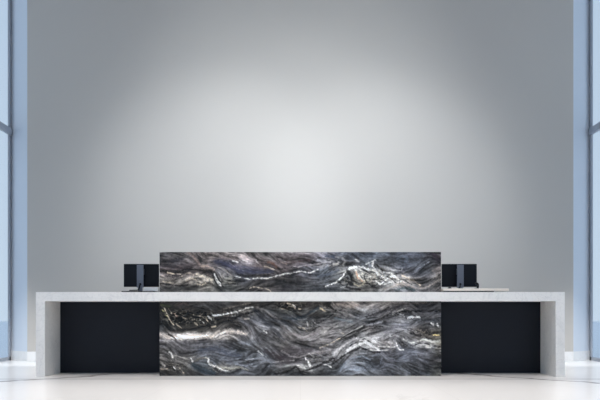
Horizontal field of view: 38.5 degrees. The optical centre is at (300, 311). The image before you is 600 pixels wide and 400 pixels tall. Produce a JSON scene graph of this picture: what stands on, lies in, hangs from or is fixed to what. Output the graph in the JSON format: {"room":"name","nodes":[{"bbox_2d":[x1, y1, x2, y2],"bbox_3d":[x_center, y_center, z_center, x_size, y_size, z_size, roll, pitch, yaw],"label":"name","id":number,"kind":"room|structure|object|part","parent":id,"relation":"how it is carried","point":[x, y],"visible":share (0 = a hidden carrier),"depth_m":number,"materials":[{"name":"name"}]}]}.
{"room":"lobby","nodes":[
{"label":"lobby","id":0,"kind":"room"},
{"bbox_2d":[11,0,26,351],"bbox_3d":[-4.787,-2.670,14.706,0.407,7.000,0.609,0,0,0],"label":"wall","id":1,"kind":"structure","parent":0,"point":[18,7],"depth_m":14.59,"materials":[{"name":"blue paint"}]},
{"bbox_2d":[0,0,11,361],"bbox_3d":[-4.982,-2.670,13.572,0.055,7.000,2.475,0,0,0],"label":"window","id":2,"kind":"structure","parent":1,"relation":"in","point":[6,129],"depth_m":14.71,"materials":[{"name":"glass"}]},
{"bbox_2d":[11,351,26,360],"bbox_3d":[-4.788,0.748,14.597,0.014,0.165,0.588,0,0,-45],"label":"baseboard","id":3,"kind":"structure","parent":1,"relation":"attached to","point":[15,355],"depth_m":14.57,"materials":[{"name":"white stone"}]},
{"bbox_2d":[27,0,572,351],"bbox_3d":[0.000,-2.670,14.705,9.166,7.000,0.610,0,0,0],"label":"wall","id":4,"kind":"structure","parent":0,"point":[154,127],"depth_m":14.40,"materials":[{"name":"grey paint"}]},
{"bbox_2d":[27,352,573,360],"bbox_3d":[0.000,0.748,14.394,9.166,0.165,0.012,0,0,0],"label":"baseboard","id":5,"kind":"structure","parent":4,"relation":"attached to","point":[31,356],"depth_m":14.39,"materials":[{"name":"white stone"}]},
{"bbox_2d":[0,360,599,399],"bbox_3d":[0.000,0.930,5.005,10.080,0.200,20.010,0,0,0],"label":"floor","id":6,"kind":"structure","parent":0,"point":[18,379],"depth_m":9.43,"materials":[{"name":"beige stone"}]},
{"bbox_2d":[36,252,564,376],"bbox_3d":[0.000,0.025,11.430,6.784,1.609,0.860,0,0,0],"label":"reception desk","id":7,"kind":"object","parent":6,"relation":"on","point":[212,313],"visible":1,"depth_m":11.15,"materials":[{"name":"grey stone"}]},
{"bbox_3d":[-3.333,0.346,11.430,0.118,0.968,0.860,0,0,0],"label":"leg","id":8,"kind":"part","parent":7,"relation":"part of","materials":[{"name":"grey stone"}]},
{"bbox_3d":[-2.526,0.346,11.715,1.496,0.968,0.030,0,0,0],"label":"modesty panel","id":9,"kind":"part","parent":7,"relation":"part of","materials":[{"name":"blue laminate"}]},
{"bbox_2d":[122,264,158,291],"bbox_3d":[-2.122,-0.450,11.330,0.470,0.385,0.380,0,0,0],"label":"computer monitor","id":10,"kind":"object","parent":7,"relation":"on","point":[140,276],"visible":0.97,"depth_m":11.45,"materials":[{"name":"black plastic"}]},
{"bbox_2d":[144,287,159,290],"bbox_3d":[-1.948,-0.298,11.255,0.186,0.050,0.122,0,0,0],"label":"box","id":11,"kind":"object","parent":7,"relation":"on","point":[145,288],"visible":0.94,"depth_m":11.20,"materials":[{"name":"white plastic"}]},
{"bbox_3d":[0.000,-0.517,11.189,3.656,0.523,0.112,0,0,0],"label":"stone panel","id":12,"kind":"part","parent":7,"relation":"part of","materials":[{"name":"stone"}]},
{"bbox_3d":[0.000,0.346,11.189,3.656,0.968,0.112,0,0,0],"label":"stone panel","id":13,"kind":"part","parent":7,"relation":"part of","materials":[{"name":"stone"}]},
{"bbox_2d":[36,292,564,301],"bbox_3d":[0.000,-0.197,11.430,6.784,0.118,0.860,0,0,0],"label":"countertop","id":14,"kind":"structure","parent":7,"relation":"on","point":[40,296],"depth_m":11.00,"materials":[{"name":"grey stone"}]},
{"bbox_2d":[441,264,476,287],"bbox_3d":[2.122,-0.450,11.420,0.470,0.385,0.200,0,0,0],"label":"computer monitor","id":15,"kind":"object","parent":7,"relation":"on","point":[452,275],"visible":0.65,"depth_m":11.45,"materials":[{"name":"black plastic"}]},
{"bbox_2d":[441,288,508,291],"bbox_3d":[2.260,-0.280,11.170,0.850,0.046,0.260,0,0,0],"label":"board","id":16,"kind":"object","parent":7,"relation":"on","point":[443,289],"visible":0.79,"depth_m":11.04,"materials":[{"name":"beige"}]},
{"bbox_3d":[2.526,0.346,11.715,1.496,0.968,0.030,0,0,0],"label":"modesty panel","id":17,"kind":"part","parent":7,"relation":"part of","materials":[{"name":"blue laminate"}]},
{"bbox_3d":[3.333,0.346,11.430,0.118,0.968,0.860,0,0,0],"label":"leg","id":18,"kind":"part","parent":7,"relation":"part of","materials":[{"name":"grey stone"}]},
{"bbox_2d":[573,0,588,351],"bbox_3d":[4.787,-2.670,14.706,0.407,7.000,0.609,0,0,0],"label":"wall","id":19,"kind":"structure","parent":0,"point":[580,7],"depth_m":14.58,"materials":[{"name":"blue paint"}]},
{"bbox_2d":[574,351,589,360],"bbox_3d":[4.788,0.748,14.597,0.014,0.165,0.588,0,0,45],"label":"baseboard","id":20,"kind":"structure","parent":19,"relation":"attached to","point":[578,355],"depth_m":14.58,"materials":[{"name":"white stone"}]},
{"bbox_2d":[588,0,599,361],"bbox_3d":[4.982,-2.670,13.572,0.055,7.000,2.475,0,0,0],"label":"window","id":21,"kind":"structure","parent":19,"relation":"in","point":[592,129],"depth_m":14.69,"materials":[{"name":"glass"}]},
{"label":"outside","id":22,"kind":"structure","parent":0,"visible":0},
{"bbox_2d":[0,321,7,357],"bbox_3d":[-32.595,0.980,20.000,54.810,0.200,120.000,0,0,0],"label":"ground","id":23,"kind":"structure","parent":22,"point":[3,324],"depth_m":27.46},
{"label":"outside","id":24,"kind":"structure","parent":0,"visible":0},
{"bbox_2d":[593,321,599,357],"bbox_3d":[32.595,0.980,20.000,54.810,0.200,120.000,0,0,0],"label":"ground","id":25,"kind":"structure","parent":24,"point":[596,324],"depth_m":27.46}
]}

